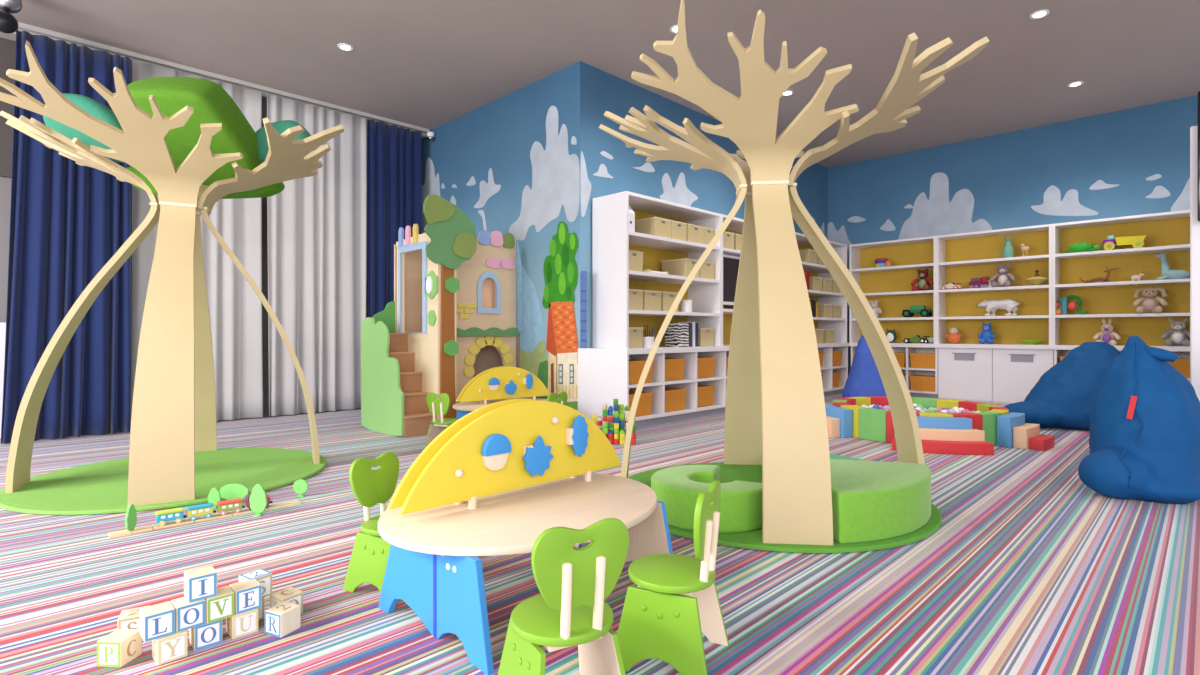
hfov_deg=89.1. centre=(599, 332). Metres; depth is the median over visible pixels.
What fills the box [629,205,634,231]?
magazine file
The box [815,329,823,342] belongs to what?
storage box
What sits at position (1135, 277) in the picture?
goat
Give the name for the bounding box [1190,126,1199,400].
tall cabinet
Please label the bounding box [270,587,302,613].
block
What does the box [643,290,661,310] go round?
storage box
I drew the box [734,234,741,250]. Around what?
storage box
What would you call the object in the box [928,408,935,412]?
ball
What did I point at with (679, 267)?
storage box
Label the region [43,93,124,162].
foliage
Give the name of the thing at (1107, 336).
plush toy
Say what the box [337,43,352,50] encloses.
recessed light
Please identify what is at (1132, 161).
wall
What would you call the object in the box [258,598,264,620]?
block
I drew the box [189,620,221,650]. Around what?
block
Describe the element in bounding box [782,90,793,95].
recessed light
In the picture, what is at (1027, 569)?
floor
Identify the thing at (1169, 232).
bookcase
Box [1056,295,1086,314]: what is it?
toy
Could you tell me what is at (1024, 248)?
bird figure
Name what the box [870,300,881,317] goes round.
plush toy
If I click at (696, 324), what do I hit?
book
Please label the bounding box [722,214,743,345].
bookcase
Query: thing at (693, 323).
book
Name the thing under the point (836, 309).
storage box
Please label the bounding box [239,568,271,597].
block
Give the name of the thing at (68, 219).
curtain
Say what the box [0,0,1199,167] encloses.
ceiling
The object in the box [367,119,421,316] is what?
curtain
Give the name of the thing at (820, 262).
storage box
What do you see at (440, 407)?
chair
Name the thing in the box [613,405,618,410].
block
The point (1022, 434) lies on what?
step
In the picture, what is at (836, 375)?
storage bin
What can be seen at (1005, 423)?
step
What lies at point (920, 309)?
toy car
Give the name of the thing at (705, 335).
storage box
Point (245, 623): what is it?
block
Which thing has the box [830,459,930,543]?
pouf
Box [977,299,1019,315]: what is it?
bear
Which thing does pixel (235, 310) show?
curtain
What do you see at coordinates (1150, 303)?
plush toy
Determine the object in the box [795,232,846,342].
bookcase
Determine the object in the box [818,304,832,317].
storage box
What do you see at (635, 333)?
storage box
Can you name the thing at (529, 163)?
wall
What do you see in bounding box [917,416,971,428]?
step
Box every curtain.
[1,30,131,443]
[130,60,262,427]
[267,94,366,415]
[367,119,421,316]
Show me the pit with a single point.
(872, 424)
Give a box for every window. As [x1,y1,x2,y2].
[0,37,15,438]
[262,102,367,414]
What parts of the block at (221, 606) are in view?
panel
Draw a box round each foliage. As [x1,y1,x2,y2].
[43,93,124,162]
[126,166,284,198]
[127,77,259,185]
[255,120,311,163]
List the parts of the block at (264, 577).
panel, panel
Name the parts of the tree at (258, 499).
tree stem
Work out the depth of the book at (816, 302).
9.35 m
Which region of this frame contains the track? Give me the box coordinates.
[109,500,300,537]
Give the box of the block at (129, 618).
[117,605,149,628]
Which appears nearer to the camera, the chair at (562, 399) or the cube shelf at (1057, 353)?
the chair at (562, 399)
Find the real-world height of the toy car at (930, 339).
0.110 m
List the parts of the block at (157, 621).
panel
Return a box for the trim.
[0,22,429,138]
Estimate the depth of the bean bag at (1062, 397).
6.34 m
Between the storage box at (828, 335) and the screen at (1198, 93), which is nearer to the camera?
the screen at (1198, 93)
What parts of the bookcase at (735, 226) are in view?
panel, shelf, shelf, panel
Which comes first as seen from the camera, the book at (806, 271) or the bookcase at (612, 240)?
the bookcase at (612, 240)
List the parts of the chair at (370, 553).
panel, seat, backrest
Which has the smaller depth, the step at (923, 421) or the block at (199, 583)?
the block at (199, 583)
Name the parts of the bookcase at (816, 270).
panel, shelf, panel, shelf, shelf, panel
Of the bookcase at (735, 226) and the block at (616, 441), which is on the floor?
the block at (616, 441)
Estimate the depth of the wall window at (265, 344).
7.44 m
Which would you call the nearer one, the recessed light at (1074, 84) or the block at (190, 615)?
the block at (190, 615)
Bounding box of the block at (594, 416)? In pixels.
[592,414,596,419]
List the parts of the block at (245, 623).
panel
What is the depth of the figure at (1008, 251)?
8.54 m
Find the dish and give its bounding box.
[1019,339,1042,344]
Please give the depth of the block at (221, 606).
1.96 m
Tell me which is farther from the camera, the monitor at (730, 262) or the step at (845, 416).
the monitor at (730, 262)
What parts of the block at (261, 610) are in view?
panel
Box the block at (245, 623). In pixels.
[226,608,257,638]
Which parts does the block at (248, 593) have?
panel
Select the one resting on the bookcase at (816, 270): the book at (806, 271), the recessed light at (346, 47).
the book at (806, 271)
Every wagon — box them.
[155,507,186,525]
[186,503,215,520]
[216,498,244,515]
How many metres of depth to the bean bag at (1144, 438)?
3.59 m
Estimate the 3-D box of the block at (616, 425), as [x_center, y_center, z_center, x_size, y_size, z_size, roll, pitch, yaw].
[0.148,0.832,5.475,0.046,0.048,0.046,0,0,-2]
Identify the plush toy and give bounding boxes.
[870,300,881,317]
[911,269,932,290]
[989,264,1015,286]
[1093,318,1120,345]
[1132,287,1167,312]
[1161,317,1189,345]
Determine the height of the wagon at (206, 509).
0.069 m
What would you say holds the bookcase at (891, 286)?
on the countertop at (922, 345)
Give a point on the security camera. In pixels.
(430, 135)
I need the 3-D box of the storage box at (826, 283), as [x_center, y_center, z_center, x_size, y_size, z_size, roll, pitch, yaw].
[3.496,-0.754,9.798,0.289,0.219,0.364,0,0,-43]
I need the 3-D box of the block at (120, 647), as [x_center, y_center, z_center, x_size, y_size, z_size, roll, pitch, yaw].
[-1.466,0.961,1.859,0.079,0.078,0.079,0,0,4]
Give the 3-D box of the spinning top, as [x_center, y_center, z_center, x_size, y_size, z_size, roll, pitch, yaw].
[5.985,-0.754,8.341,0.260,0.218,0.260,0,0,45]
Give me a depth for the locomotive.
8.80 m
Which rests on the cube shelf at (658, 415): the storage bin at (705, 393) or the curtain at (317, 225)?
the storage bin at (705, 393)
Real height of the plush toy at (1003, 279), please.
0.326 m
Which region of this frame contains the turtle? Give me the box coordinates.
[1065,242,1100,252]
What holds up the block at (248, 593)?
on the block at (245, 623)
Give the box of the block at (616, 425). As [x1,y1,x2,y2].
[614,423,618,428]
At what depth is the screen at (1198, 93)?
4.10 m
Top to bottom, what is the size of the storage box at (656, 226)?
0.219 m
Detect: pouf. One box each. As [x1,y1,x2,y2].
[651,465,761,532]
[829,454,865,460]
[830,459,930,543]
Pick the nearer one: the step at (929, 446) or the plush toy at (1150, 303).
the step at (929, 446)
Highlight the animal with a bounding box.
[978,322,994,343]
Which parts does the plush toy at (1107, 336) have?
arm, leg, arm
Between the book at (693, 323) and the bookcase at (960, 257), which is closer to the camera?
the book at (693, 323)
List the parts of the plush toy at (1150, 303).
arm, leg, leg, arm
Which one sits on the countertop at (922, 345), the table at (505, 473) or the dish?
the dish
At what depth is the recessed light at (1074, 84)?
7.09 m
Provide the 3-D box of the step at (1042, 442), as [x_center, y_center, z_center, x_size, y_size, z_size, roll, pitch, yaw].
[3.857,0.953,5.302,0.348,0.095,0.119,0,0,-41]
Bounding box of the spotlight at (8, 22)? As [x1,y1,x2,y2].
[0,0,21,33]
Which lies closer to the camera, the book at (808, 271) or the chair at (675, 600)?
the chair at (675, 600)
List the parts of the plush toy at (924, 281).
arm, leg, arm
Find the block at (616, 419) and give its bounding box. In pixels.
[614,417,618,422]
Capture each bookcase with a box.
[592,191,721,348]
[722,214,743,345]
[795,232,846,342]
[849,236,935,343]
[936,224,1051,344]
[1052,210,1189,345]
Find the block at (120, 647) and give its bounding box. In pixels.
[97,629,141,666]
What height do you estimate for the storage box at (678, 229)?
0.219 m
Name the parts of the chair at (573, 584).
panel, seat, seat rail, backrest, panel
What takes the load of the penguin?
on the countertop at (922, 345)
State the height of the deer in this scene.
0.210 m
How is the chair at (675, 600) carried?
on the floor
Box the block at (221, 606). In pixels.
[205,586,234,622]
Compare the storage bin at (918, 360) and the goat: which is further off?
the storage bin at (918, 360)
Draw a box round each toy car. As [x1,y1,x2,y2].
[902,305,931,316]
[902,335,929,342]
[925,336,932,342]
[940,282,961,289]
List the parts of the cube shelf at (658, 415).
shelf, shelf, shelf, panel, shelf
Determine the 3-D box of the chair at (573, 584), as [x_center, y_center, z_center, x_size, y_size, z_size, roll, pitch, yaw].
[-0.099,0.732,1.591,0.281,0.536,0.300,0,0,-29]
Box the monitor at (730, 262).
[723,254,739,304]
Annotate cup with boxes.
[643,325,653,347]
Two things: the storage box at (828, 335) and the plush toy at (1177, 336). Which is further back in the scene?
the storage box at (828, 335)
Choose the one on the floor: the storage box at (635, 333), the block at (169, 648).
the block at (169, 648)
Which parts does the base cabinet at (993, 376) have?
door, handle, handle, door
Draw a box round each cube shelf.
[628,346,847,427]
[851,346,937,397]
[1054,350,1189,381]
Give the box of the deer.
[1079,267,1117,282]
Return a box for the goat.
[1131,271,1144,280]
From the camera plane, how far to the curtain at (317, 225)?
7.61 m
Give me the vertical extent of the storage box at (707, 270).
0.219 m
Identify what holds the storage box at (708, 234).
on the bookcase at (612, 240)
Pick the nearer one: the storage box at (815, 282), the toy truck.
the toy truck
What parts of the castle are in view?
hedge panel, bush panel, door frame, tower cornice, flower frame, tree crown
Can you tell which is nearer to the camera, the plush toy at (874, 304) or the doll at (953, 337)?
the doll at (953, 337)
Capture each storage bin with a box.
[629,359,653,383]
[629,390,652,416]
[665,358,685,380]
[665,387,686,411]
[697,356,715,377]
[697,384,714,406]
[726,355,728,375]
[818,352,823,366]
[833,351,842,365]
[833,372,840,386]
[894,352,905,366]
[909,353,934,368]
[910,375,934,391]
[1167,358,1189,377]
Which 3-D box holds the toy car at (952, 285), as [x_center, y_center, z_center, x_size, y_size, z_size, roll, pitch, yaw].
[5.238,-0.700,9.088,0.279,0.110,0.148,0,0,45]
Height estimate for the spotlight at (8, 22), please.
0.405 m
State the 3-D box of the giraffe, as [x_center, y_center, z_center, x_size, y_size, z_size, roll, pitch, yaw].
[6.940,-0.823,7.386,0.309,0.355,0.136,0,0,45]
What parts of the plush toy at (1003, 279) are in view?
arm, leg, leg, arm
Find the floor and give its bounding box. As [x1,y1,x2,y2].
[0,394,1199,674]
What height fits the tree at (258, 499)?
0.175 m
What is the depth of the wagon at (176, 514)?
3.14 m
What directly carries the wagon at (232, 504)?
on the track
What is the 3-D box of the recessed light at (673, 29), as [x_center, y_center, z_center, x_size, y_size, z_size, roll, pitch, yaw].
[0.743,-2.896,5.805,0.150,0.008,0.150,0,0,-45]
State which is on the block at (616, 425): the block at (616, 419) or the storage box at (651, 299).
the block at (616, 419)
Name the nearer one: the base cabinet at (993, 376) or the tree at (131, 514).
the tree at (131, 514)
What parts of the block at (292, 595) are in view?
panel, panel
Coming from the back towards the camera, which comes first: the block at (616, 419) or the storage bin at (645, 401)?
the storage bin at (645, 401)
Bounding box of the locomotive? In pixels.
[969,276,988,287]
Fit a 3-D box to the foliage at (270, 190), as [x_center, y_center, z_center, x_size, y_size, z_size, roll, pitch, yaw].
[-3.212,-1.252,4.950,1.258,0.311,0.160,0,0,0]
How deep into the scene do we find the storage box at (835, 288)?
9.86 m
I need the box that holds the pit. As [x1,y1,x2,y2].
[832,396,1008,445]
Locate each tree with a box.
[0,41,343,514]
[125,504,136,533]
[208,487,220,507]
[219,483,248,501]
[249,484,266,516]
[293,479,307,496]
[599,0,988,552]
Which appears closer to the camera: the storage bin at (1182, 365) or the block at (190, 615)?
the block at (190, 615)
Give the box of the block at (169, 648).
[152,630,187,665]
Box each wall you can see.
[421,61,827,410]
[828,95,1196,374]
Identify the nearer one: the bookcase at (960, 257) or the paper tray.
the paper tray
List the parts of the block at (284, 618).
panel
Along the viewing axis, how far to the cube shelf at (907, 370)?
9.43 m
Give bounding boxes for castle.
[361,194,519,437]
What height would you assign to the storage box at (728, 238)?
0.219 m
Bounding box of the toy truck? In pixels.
[1103,235,1146,249]
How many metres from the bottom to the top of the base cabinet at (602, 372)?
0.838 m
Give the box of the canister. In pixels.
[680,300,691,311]
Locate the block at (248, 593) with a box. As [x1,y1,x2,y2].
[229,579,261,613]
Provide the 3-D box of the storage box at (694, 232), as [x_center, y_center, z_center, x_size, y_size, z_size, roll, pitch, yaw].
[1.000,-1.159,7.302,0.364,0.219,0.289,0,0,44]
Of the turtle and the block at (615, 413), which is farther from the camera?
the turtle
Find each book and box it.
[678,322,694,346]
[688,323,691,346]
[695,323,697,346]
[803,270,807,289]
[808,271,809,289]
[809,299,813,316]
[814,301,815,316]
[816,302,817,316]
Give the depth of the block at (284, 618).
2.02 m
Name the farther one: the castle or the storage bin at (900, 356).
the storage bin at (900, 356)
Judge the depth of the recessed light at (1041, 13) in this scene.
5.54 m
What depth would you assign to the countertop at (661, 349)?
6.94 m
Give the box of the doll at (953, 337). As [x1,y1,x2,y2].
[946,328,961,343]
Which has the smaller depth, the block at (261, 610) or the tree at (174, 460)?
the block at (261, 610)
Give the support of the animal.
on the countertop at (922, 345)
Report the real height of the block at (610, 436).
0.048 m
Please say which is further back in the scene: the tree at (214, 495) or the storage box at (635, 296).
the storage box at (635, 296)
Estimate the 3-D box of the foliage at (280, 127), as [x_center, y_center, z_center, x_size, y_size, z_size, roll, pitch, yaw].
[-2.473,-1.471,4.750,0.455,0.351,0.200,0,0,0]
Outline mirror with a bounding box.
[426,276,431,292]
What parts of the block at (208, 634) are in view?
panel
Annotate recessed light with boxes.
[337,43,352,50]
[670,25,676,32]
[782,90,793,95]
[1029,10,1049,18]
[1067,81,1083,86]
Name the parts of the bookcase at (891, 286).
panel, panel, shelf, shelf, shelf, panel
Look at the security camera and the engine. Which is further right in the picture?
the security camera
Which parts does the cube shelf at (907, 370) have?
panel, shelf, panel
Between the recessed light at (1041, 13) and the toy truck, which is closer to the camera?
the recessed light at (1041, 13)
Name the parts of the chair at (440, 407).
panel, backrest, seat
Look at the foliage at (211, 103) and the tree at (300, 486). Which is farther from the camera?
the foliage at (211, 103)
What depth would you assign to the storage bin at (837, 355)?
9.89 m
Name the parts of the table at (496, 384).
leg panel, mushroom stem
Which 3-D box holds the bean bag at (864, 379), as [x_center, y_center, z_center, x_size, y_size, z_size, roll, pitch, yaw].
[3.878,0.514,8.601,0.861,0.966,0.708,0,0,-13]
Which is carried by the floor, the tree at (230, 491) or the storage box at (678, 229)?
the tree at (230, 491)
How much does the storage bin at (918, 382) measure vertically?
0.224 m
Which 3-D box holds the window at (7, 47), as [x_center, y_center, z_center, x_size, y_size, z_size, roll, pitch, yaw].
[-6.679,-0.950,4.875,4.450,3.900,0.160,0,0,-45]
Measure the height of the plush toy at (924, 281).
0.338 m
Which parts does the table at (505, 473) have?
leg panel, knob, leg panel, mushroom stem, knob, leg panel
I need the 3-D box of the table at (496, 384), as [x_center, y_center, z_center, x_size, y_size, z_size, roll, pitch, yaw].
[-0.908,0.666,5.946,1.060,0.667,0.843,0,0,-29]
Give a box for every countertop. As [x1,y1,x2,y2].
[613,342,848,354]
[849,343,1189,351]
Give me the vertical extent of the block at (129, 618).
0.079 m
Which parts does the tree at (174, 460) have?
branch panel, leg panel, branch panel, leg panel, branch panel, leg panel, leg panel, branch panel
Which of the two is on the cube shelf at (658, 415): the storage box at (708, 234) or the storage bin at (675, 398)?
the storage bin at (675, 398)
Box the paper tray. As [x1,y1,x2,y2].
[643,269,667,273]
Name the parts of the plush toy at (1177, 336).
arm, leg, leg, arm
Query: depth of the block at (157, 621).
1.84 m
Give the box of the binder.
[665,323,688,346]
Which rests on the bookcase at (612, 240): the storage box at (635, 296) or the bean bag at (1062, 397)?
the storage box at (635, 296)
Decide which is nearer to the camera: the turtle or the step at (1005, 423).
the step at (1005, 423)
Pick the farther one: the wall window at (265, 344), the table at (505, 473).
the wall window at (265, 344)
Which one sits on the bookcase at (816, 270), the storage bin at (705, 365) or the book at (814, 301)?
the book at (814, 301)
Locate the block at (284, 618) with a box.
[264,601,300,637]
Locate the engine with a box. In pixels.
[246,490,272,509]
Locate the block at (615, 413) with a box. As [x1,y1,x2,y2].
[613,411,618,415]
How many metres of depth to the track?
3.22 m
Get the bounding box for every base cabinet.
[578,348,627,429]
[938,348,1053,404]
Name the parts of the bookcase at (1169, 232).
panel, panel, shelf, shelf, shelf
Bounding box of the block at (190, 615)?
[171,597,205,631]
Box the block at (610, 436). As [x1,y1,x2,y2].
[608,434,613,438]
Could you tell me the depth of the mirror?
6.10 m
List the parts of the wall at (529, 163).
cottage door, tree crown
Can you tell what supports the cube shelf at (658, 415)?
on the floor
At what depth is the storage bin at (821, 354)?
9.54 m
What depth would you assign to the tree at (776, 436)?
3.22 m
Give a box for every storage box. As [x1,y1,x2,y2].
[629,250,643,271]
[629,289,643,309]
[629,327,643,347]
[635,217,671,237]
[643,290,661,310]
[661,258,699,277]
[661,292,677,311]
[671,220,686,240]
[686,224,701,243]
[698,328,714,345]
[700,261,715,279]
[702,227,715,244]
[723,231,734,248]
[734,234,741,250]
[799,249,817,263]
[810,277,821,290]
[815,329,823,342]
[817,256,823,264]
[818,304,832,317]
[822,278,831,291]
[823,329,834,342]
[832,279,839,292]
[832,305,840,317]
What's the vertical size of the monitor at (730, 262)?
0.700 m
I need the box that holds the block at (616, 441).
[614,439,618,444]
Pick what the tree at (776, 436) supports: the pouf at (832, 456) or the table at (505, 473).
the pouf at (832, 456)
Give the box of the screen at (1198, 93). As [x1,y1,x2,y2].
[1197,91,1199,221]
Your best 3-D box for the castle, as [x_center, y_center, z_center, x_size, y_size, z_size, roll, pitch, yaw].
[-1.579,-0.174,6.664,1.670,2.349,1.004,0,0,-45]
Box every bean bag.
[842,335,886,397]
[1005,342,1119,429]
[1078,336,1199,503]
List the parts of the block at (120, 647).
panel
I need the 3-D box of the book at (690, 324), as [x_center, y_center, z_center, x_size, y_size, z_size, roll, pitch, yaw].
[0.985,0.019,7.175,0.045,0.281,0.221,0,0,-45]
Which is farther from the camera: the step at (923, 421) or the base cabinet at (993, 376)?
the base cabinet at (993, 376)
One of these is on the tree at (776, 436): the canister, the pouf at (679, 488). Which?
the pouf at (679, 488)
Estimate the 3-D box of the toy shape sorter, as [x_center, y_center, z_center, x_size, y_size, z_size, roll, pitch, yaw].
[4.547,-1.127,9.784,0.249,0.155,0.202,0,0,25]
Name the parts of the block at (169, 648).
panel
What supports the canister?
on the bookcase at (612, 240)
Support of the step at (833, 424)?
on the floor
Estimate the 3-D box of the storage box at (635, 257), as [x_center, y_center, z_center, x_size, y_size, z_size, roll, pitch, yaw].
[0.236,-0.754,6.538,0.289,0.219,0.364,0,0,-45]
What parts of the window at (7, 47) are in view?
pane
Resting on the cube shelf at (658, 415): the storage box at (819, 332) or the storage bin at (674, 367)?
the storage bin at (674, 367)
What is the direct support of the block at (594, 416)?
on the block
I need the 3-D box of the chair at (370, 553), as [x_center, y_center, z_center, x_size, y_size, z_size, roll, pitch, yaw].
[-0.817,0.748,2.422,0.282,0.504,0.264,0,0,27]
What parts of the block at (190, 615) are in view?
panel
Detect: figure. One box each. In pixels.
[1002,234,1013,257]
[1020,244,1028,255]
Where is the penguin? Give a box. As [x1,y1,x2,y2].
[886,329,896,342]
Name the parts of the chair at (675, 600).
panel, seat rail, seat, backrest, panel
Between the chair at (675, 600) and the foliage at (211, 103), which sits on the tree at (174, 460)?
the foliage at (211, 103)
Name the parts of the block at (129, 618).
panel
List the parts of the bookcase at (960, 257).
panel, panel, shelf, shelf, shelf, panel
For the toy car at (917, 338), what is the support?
on the countertop at (922, 345)
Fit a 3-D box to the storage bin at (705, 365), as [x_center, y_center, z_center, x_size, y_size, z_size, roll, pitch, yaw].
[1.157,0.415,7.432,0.344,0.241,0.404,0,0,44]
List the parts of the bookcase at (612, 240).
panel, panel, panel, shelf, shelf, shelf, panel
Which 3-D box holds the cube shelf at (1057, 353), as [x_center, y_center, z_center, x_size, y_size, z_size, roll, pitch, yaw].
[6.682,0.610,7.729,1.440,0.780,0.370,0,0,45]
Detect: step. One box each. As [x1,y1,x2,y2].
[825,405,852,437]
[826,415,839,437]
[892,438,993,454]
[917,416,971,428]
[919,428,984,440]
[997,412,1024,447]
[1013,423,1039,448]
[1030,434,1054,450]
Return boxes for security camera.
[427,132,434,140]
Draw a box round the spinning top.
[1026,270,1047,284]
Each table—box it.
[378,399,672,674]
[453,366,548,418]
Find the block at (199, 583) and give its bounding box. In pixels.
[184,565,216,602]
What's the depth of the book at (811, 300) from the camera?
9.24 m
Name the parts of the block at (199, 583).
panel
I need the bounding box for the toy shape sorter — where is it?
[875,258,891,266]
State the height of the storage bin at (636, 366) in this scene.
0.241 m
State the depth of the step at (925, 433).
5.12 m
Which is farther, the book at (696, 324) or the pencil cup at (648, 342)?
the book at (696, 324)
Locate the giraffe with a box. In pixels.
[1155,251,1189,279]
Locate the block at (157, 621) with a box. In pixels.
[140,601,174,641]
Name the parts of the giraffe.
leg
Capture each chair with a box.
[343,452,398,603]
[424,392,458,448]
[498,518,628,674]
[547,392,567,404]
[617,480,728,674]
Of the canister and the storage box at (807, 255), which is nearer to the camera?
the canister
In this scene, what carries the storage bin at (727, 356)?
on the cube shelf at (658, 415)
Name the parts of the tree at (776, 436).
branch panel, leg panel, leg panel, branch panel, branch panel, leg panel, leg panel, branch panel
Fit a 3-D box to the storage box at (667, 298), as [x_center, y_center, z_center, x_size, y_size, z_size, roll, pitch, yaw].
[0.675,-0.349,6.976,0.364,0.219,0.289,0,0,43]
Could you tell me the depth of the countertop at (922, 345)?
8.47 m

